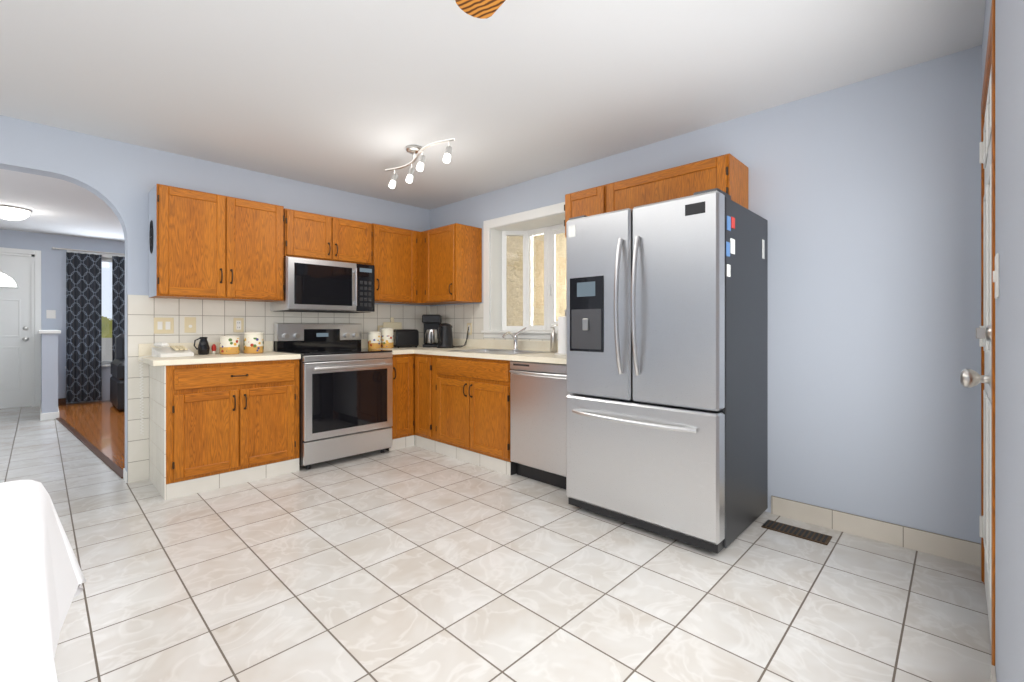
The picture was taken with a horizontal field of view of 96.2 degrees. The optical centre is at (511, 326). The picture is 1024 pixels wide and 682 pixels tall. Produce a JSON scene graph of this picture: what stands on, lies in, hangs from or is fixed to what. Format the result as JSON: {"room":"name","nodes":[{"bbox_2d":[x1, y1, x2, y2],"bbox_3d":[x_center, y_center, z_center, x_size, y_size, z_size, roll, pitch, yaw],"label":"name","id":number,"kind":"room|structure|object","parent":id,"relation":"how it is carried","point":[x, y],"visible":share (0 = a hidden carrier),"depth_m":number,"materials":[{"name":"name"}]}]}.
{"room":"kitchen","nodes":[
{"label":"kitchen","id":0,"kind":"room"},
{"bbox_2d":[39,330,60,420],"bbox_3d":[-6.082,0.582,6.033,1.425,1.078,0.190,0,0,44],"label":"wall","id":1,"kind":"structure","parent":0,"point":[49,409],"depth_m":5.56,"materials":[{"name":"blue paint"}]},
{"bbox_2d":[0,229,124,404],"bbox_3d":[-6.726,-0.099,6.491,0.164,2.440,6.200,0,0,44],"label":"wall","id":2,"kind":"structure","parent":0,"point":[53,279],"depth_m":6.60,"materials":[{"name":"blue paint"}]},
{"bbox_2d":[0,247,55,408],"bbox_3d":[-6.974,0.023,6.213,0.196,2.195,1.135,0,0,44],"label":"door","id":3,"kind":"structure","parent":2,"relation":"attached to","point":[20,327],"depth_m":6.35,"materials":[{"name":"white"}]},
{"bbox_2d":[52,247,124,402],"bbox_3d":[-6.153,-0.022,6.890,0.128,2.225,1.070,0,0,44],"label":"curtain","id":4,"kind":"object","parent":2,"relation":"attached to","point":[83,327],"visible":0.65,"depth_m":6.75,"materials":[{"name":"black fabric"}]},
{"bbox_2d":[65,250,124,368],"bbox_3d":[-6.225,-0.244,6.981,0.200,1.770,0.820,0,0,44],"label":"window","id":5,"kind":"structure","parent":2,"relation":"in","point":[107,258],"depth_m":7.02,"materials":[{"name":"white"}]},
{"bbox_2d":[56,400,124,477],"bbox_3d":[-3.798,1.115,5.927,4.852,0.012,2.930,0,0,44],"label":"floor","id":6,"kind":"structure","parent":0,"point":[97,428],"depth_m":5.10,"materials":[{"name":"brown wood"}]},
{"bbox_2d":[110,334,124,410],"bbox_3d":[-5.131,0.601,6.636,0.950,1.000,0.950,0,0,44],"label":"leather armchair","id":7,"kind":"object","parent":6,"relation":"on","point":[117,389],"visible":0.29,"depth_m":6.19,"materials":[{"name":"black leather"}]},
{"bbox_2d":[0,115,429,482],"bbox_3d":[-3.196,-0.099,2.959,0.150,2.440,6.350,0,0,44],"label":"wall","id":8,"kind":"structure","parent":0,"point":[121,180],"depth_m":3.35,"materials":[{"name":"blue paint"}]},
{"bbox_2d":[149,184,283,301],"bbox_3d":[-2.252,-0.599,3.548,0.381,0.770,0.830,0,0,44],"label":"upper cabinet","id":9,"kind":"object","parent":8,"relation":"attached to","point":[208,246],"visible":0.98,"depth_m":3.39,"materials":[{"name":"brown wood"}]},
{"bbox_2d":[149,220,152,253],"bbox_3d":[-2.563,-0.639,3.264,0.117,0.237,0.008,0,0,44],"label":"wall decoration","id":10,"kind":"object","parent":9,"relation":"attached to","point":[151,236],"visible":1,"depth_m":3.26,"materials":[{"name":"black plastic"}]},
{"bbox_2d":[128,295,427,482],"bbox_3d":[-1.843,0.445,4.238,0.006,1.352,2.628,0,0,44],"label":"tile backsplash","id":11,"kind":"structure","parent":8,"relation":"attached to","point":[214,320],"depth_m":3.57,"materials":[{"name":"white tile"}]},
{"bbox_2d":[154,318,173,333],"bbox_3d":[-2.608,-0.009,3.441,0.008,0.120,0.120,0,0,44],"label":"switch plate","id":12,"kind":"object","parent":11,"relation":"attached to","point":[163,325],"visible":1,"depth_m":3.44,"materials":[{"name":"beige plastic"}]},
{"bbox_2d":[184,317,195,332],"bbox_3d":[-2.493,-0.014,3.559,0.008,0.120,0.075,0,0,44],"label":"phone jack","id":13,"kind":"object","parent":11,"relation":"attached to","point":[189,324],"visible":1,"depth_m":3.56,"materials":[{"name":"beige plastic"}]},
{"bbox_2d":[233,318,243,331],"bbox_3d":[-2.261,-0.014,3.798,0.007,0.120,0.075,0,0,44],"label":"electrical outlet","id":14,"kind":"object","parent":11,"relation":"attached to","point":[238,324],"visible":1,"depth_m":3.79,"materials":[{"name":"beige plastic"}]},
{"bbox_2d":[284,208,372,264],"bbox_3d":[-1.686,-0.774,4.130,0.381,0.390,0.777,0,0,44],"label":"upper cabinet","id":15,"kind":"object","parent":8,"relation":"attached to","point":[315,236],"visible":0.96,"depth_m":3.98,"materials":[{"name":"brown wood"}]},
{"bbox_2d":[270,256,374,312],"bbox_3d":[-1.665,-0.353,4.100,0.451,0.440,0.771,0,0,44],"label":"microwave","id":16,"kind":"object","parent":15,"relation":"attached to","point":[318,285],"visible":0.98,"depth_m":3.94,"materials":[{"name":"silver metal"}]},
{"bbox_2d":[372,223,421,303],"bbox_3d":[-1.217,-0.609,4.613,0.381,0.730,0.554,0,0,44],"label":"upper cabinet","id":17,"kind":"object","parent":8,"relation":"attached to","point":[397,258],"visible":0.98,"depth_m":4.50,"materials":[{"name":"brown wood"}]},
{"bbox_2d":[0,0,985,241],"bbox_3d":[-3.319,-1.369,3.184,9.660,0.100,6.500,0,0,44],"label":"ceiling","id":18,"kind":"structure","parent":0,"point":[355,96],"depth_m":2.41,"materials":[{"name":"white paint"}]},
{"bbox_2d":[0,205,31,219],"bbox_3d":[-5.597,-1.256,5.116,0.340,0.126,0.340,0,0,44],"label":"light","id":19,"kind":"object","parent":18,"relation":"attached to","point":[7,212],"visible":1,"depth_m":5.06,"materials":[{"name":"white glass"}]},
{"bbox_2d":[385,138,454,188],"bbox_3d":[-0.690,-1.194,3.312,0.880,0.251,0.203,0,0,44],"label":"track light","id":20,"kind":"object","parent":18,"relation":"attached to","point":[416,151],"visible":1,"depth_m":3.33,"materials":[{"name":"silver metal"}]},
{"bbox_2d":[455,0,504,18],"bbox_3d":[0.258,-1.164,0.972,1.037,0.310,1.037,0,0,9],"label":"ceiling fan","id":21,"kind":"object","parent":18,"relation":"hanging from","point":[482,9],"visible":1,"depth_m":1.50,"materials":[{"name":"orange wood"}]},
{"bbox_2d":[0,406,990,681],"bbox_3d":[-3.319,1.171,3.184,9.660,0.100,6.500,0,0,44],"label":"floor","id":22,"kind":"structure","parent":0,"point":[412,564],"depth_m":1.96,"materials":[{"name":"white tile"}]},
{"bbox_2d":[0,480,85,681],"bbox_3d":[-1.113,0.740,0.183,1.507,0.762,1.479,0,0,44],"label":"tablecloth","id":23,"kind":"object","parent":22,"relation":"on","point":[42,579],"visible":1,"depth_m":0.73,"materials":[{"name":"white fabric"}]},
{"bbox_2d":[149,359,298,499],"bbox_3d":[-2.146,0.686,3.462,0.652,0.869,0.847,0,0,44],"label":"base cabinet","id":24,"kind":"object","parent":22,"relation":"on","point":[212,426],"visible":0.98,"depth_m":3.21,"materials":[{"name":"brown wood"}]},
{"bbox_2d":[138,341,300,365],"bbox_3d":[-2.173,0.186,3.446,0.621,0.127,0.912,0,0,44],"label":"countertop","id":25,"kind":"structure","parent":24,"relation":"on","point":[267,354],"depth_m":3.33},
{"bbox_2d":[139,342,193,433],"bbox_3d":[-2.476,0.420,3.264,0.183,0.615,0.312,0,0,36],"label":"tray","id":26,"kind":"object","parent":25,"relation":"on","point":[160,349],"visible":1,"depth_m":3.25,"materials":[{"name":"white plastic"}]},
{"bbox_2d":[194,337,209,354],"bbox_3d":[-2.367,0.145,3.504,0.080,0.135,0.104,0,0,44],"label":"pitcher","id":27,"kind":"object","parent":25,"relation":"on","point":[203,348],"visible":1,"depth_m":3.49,"materials":[{"name":"black ceramic"}]},
{"bbox_2d":[211,344,215,353],"bbox_3d":[-2.317,0.172,3.570,0.033,0.080,0.034,0,0,44],"label":"salt shaker","id":28,"kind":"object","parent":25,"relation":"on","point":[213,347],"visible":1,"depth_m":3.56,"materials":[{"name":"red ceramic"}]},
{"bbox_2d":[219,335,239,354],"bbox_3d":[-2.206,0.140,3.583,0.139,0.145,0.145,0,0,44],"label":"canister","id":29,"kind":"object","parent":25,"relation":"on","point":[229,344],"visible":1,"depth_m":3.53,"materials":[{"name":"ceramic"}]},
{"bbox_2d":[243,331,263,353],"bbox_3d":[-2.088,0.125,3.705,0.147,0.175,0.153,0,0,44],"label":"canister","id":30,"kind":"object","parent":25,"relation":"on","point":[253,342],"visible":1,"depth_m":3.65,"materials":[{"name":"ceramic"}]},
{"bbox_2d":[274,323,392,469],"bbox_3d":[-1.536,0.546,4.010,0.727,1.150,0.774,0,0,44],"label":"range","id":31,"kind":"object","parent":22,"relation":"on","point":[345,394],"visible":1,"depth_m":3.83,"materials":[{"name":"grey metal"}]},
{"bbox_2d":[385,354,414,450],"bbox_3d":[-1.209,0.686,4.427,0.651,0.869,0.268,0,0,44],"label":"base cabinet","id":32,"kind":"object","parent":22,"relation":"on","point":[403,435],"visible":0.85,"depth_m":4.23,"materials":[{"name":"brown wood"}]},
{"bbox_2d":[361,339,393,354],"bbox_3d":[-1.308,0.186,4.337,0.621,0.127,0.003,0,0,44],"label":"countertop","id":33,"kind":"structure","parent":32,"relation":"on","point":[364,342],"depth_m":4.57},
{"bbox_2d":[368,331,380,348],"bbox_3d":[-1.343,0.127,4.473,0.126,0.170,0.132,0,0,44],"label":"canister","id":34,"kind":"object","parent":33,"relation":"on","point":[374,339],"visible":0.98,"depth_m":4.42,"materials":[{"name":"ceramic"}]},
{"bbox_2d":[414,354,429,449],"bbox_3d":[-0.594,0.686,4.424,0.291,0.868,0.618,0,0,44],"label":"base cabinet","id":35,"kind":"object","parent":22,"relation":"on","point":[421,362],"depth_m":4.24,"materials":[{"name":"brown wood"}]},
{"bbox_2d":[430,355,497,471],"bbox_3d":[-0.151,0.686,3.994,0.943,0.868,0.618,0,0,44],"label":"base cabinet","id":36,"kind":"object","parent":22,"relation":"on","point":[462,408],"depth_m":3.80,"materials":[{"name":"brown wood"}]},
{"bbox_2d":[394,338,565,363],"bbox_3d":[-0.263,0.186,4.078,2.483,0.127,0.641,0,0,44],"label":"countertop","id":37,"kind":"structure","parent":36,"relation":"on","point":[547,357],"depth_m":4.08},
{"bbox_2d":[381,328,393,347],"bbox_3d":[-1.245,0.110,4.574,0.126,0.205,0.132,0,0,44],"label":"canister","id":38,"kind":"object","parent":37,"relation":"on","point":[387,337],"visible":0.98,"depth_m":4.52,"materials":[{"name":"ceramic"}]},
{"bbox_2d":[383,317,401,328],"bbox_3d":[-1.242,0.057,4.790,0.043,0.308,0.220,0,0,44],"label":"cutting board","id":39,"kind":"object","parent":37,"relation":"on","point":[394,325],"visible":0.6,"depth_m":4.79,"materials":[{"name":"beige plastic"}]},
{"bbox_2d":[393,329,418,347],"bbox_3d":[-1.100,0.119,4.743,0.281,0.186,0.160,0,0,-40],"label":"toaster","id":40,"kind":"object","parent":37,"relation":"on","point":[406,337],"visible":0.79,"depth_m":4.67,"materials":[{"name":"black plastic"}]},
{"bbox_2d":[422,315,441,346],"bbox_3d":[-0.846,0.042,4.852,0.190,0.340,0.252,0,0,-6],"label":"coffee maker","id":41,"kind":"object","parent":37,"relation":"on","point":[432,323],"visible":0.88,"depth_m":4.77,"materials":[{"name":"black plastic"}]},
{"bbox_2d":[437,323,468,347],"bbox_3d":[-0.653,0.087,4.668,0.298,0.250,0.323,0,0,44],"label":"kettle","id":42,"kind":"object","parent":37,"relation":"on","point":[444,335],"visible":1,"depth_m":4.58,"materials":[{"name":"black plastic"}]},
{"bbox_2d":[448,349,549,354],"bbox_3d":[-0.113,0.294,3.945,0.764,0.173,0.510,0,0,44],"label":"double-bowl sink","id":43,"kind":"object","parent":37,"relation":"in","point":[502,351],"visible":0.29,"depth_m":4.01,"materials":[{"name":"silver metal"}]},
{"bbox_2d":[502,327,526,349],"bbox_3d":[0.005,0.104,4.015,0.135,0.206,0.233,0,0,44],"label":"chrome faucet","id":44,"kind":"object","parent":37,"relation":"on","point":[515,337],"visible":1,"depth_m":4.08,"materials":[{"name":"silver metal"}]},
{"bbox_2d":[550,327,556,351],"bbox_3d":[0.338,0.103,3.764,0.054,0.208,0.067,0,0,44],"label":"soap dispenser","id":45,"kind":"object","parent":37,"relation":"on","point":[553,342],"visible":1,"depth_m":3.75,"materials":[{"name":"silver metal"}]},
{"bbox_2d":[555,310,565,354],"bbox_3d":[0.410,0.040,3.508,0.170,0.345,0.170,0,0,44],"label":"paper towel holder","id":46,"kind":"object","parent":37,"relation":"on","point":[561,335],"visible":0.65,"depth_m":3.46,"materials":[{"name":"white paper"}]},
{"bbox_2d":[498,360,516,475],"bbox_3d":[0.390,0.686,3.469,0.694,0.868,0.618,0,0,44],"label":"base cabinet","id":47,"kind":"object","parent":22,"relation":"on","point":[505,466],"depth_m":3.48,"materials":[{"name":"brown wood"}]},
{"bbox_2d":[510,361,572,488],"bbox_3d":[0.389,0.687,3.434,0.599,0.868,0.635,0,0,44],"label":"dishwasher","id":48,"kind":"object","parent":22,"relation":"on","point":[539,393],"visible":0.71,"depth_m":3.25,"materials":[{"name":"grey metal"}]},
{"bbox_2d":[566,188,767,553],"bbox_3d":[0.904,0.226,2.760,0.916,1.790,0.864,0,0,44],"label":"refrigerator","id":49,"kind":"object","parent":22,"relation":"on","point":[667,366],"visible":1,"depth_m":2.43,"materials":[{"name":"grey metal"}]},
{"bbox_2d":[761,520,831,544],"bbox_3d":[1.549,1.117,2.506,0.310,0.008,0.130,0,0,44],"label":"floor vent","id":50,"kind":"object","parent":22,"relation":"in","point":[813,536],"visible":1,"depth_m":2.49,"materials":[{"name":"brown metal"}]},
{"bbox_2d":[430,45,981,543],"bbox_3d":[-1.108,-0.099,5.462,9.660,2.440,0.150,0,0,44],"label":"wall","id":51,"kind":"structure","parent":0,"point":[864,199],"depth_m":2.44,"materials":[{"name":"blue paint"}]},
{"bbox_2d":[412,223,481,304],"bbox_3d":[-0.748,-0.612,4.740,0.878,0.735,0.381,0,0,44],"label":"upper cabinet","id":52,"kind":"object","parent":51,"relation":"attached to","point":[451,263],"visible":0.94,"depth_m":4.47,"materials":[{"name":"brown wood"}]},
{"bbox_2d":[428,304,557,340],"bbox_3d":[-0.029,0.010,4.304,2.460,0.482,0.006,0,0,44],"label":"tile backsplash","id":53,"kind":"structure","parent":51,"relation":"attached to","point":[458,316],"depth_m":4.76,"materials":[{"name":"white tile"}]},
{"bbox_2d":[467,323,471,334],"bbox_3d":[-0.436,0.021,4.689,0.075,0.120,0.007,0,0,44],"label":"outlet","id":54,"kind":"object","parent":53,"relation":"attached to","point":[469,325],"visible":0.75,"depth_m":4.68,"materials":[{"name":"beige plastic"}]},
{"bbox_2d":[481,202,565,338],"bbox_3d":[0.298,-0.469,4.247,1.260,1.150,0.435,0,0,44],"label":"window","id":55,"kind":"structure","parent":51,"relation":"in","point":[546,221],"depth_m":4.49,"materials":[{"name":"white wood"}]},
{"bbox_2d":[123,468,996,681],"bbox_3d":[-1.579,1.068,1.494,4.507,0.106,6.199,0,0,44],"label":"baseboard","id":56,"kind":"structure","parent":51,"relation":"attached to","point":[953,548],"depth_m":2.39,"materials":[{"name":"beige tile"}]},
{"bbox_2d":[564,153,747,236],"bbox_3d":[0.926,-0.829,3.136,1.174,0.320,0.350,0,0,44],"label":"upper cabinet","id":57,"kind":"object","parent":51,"relation":"attached to","point":[727,173],"visible":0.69,"depth_m":2.87,"materials":[{"name":"brown wood"}]},
{"bbox_2d":[982,0,1023,681],"bbox_3d":[0.047,-0.099,-0.189,0.170,2.440,6.350,0,0,44],"label":"wall","id":58,"kind":"structure","parent":0,"point":[1009,346],"depth_m":1.00,"materials":[{"name":"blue paint"}]},
{"bbox_2d":[960,0,999,665],"bbox_3d":[1.742,0.058,1.625,0.226,2.125,1.155,0,0,44],"label":"door","id":59,"kind":"structure","parent":58,"relation":"attached to","point":[990,290],"depth_m":1.67,"materials":[{"name":"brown wood"}]},
{"label":"outside","id":60,"kind":"structure","parent":0,"visible":0},
{"bbox_2d":[102,262,111,360],"bbox_3d":[-8.447,-1.379,8.999,0.100,7.000,13.000,0,0,44],"label":"window","id":61,"kind":"structure","parent":60,"point":[107,301],"depth_m":9.24,"materials":[{"name":"glass"}]},
{"bbox_2d":[507,233,565,325],"bbox_3d":[0.999,-0.879,5.019,6.000,5.000,0.150,0,0,44],"label":"wall","id":62,"kind":"structure","parent":60,"point":[512,243],"depth_m":5.61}
]}

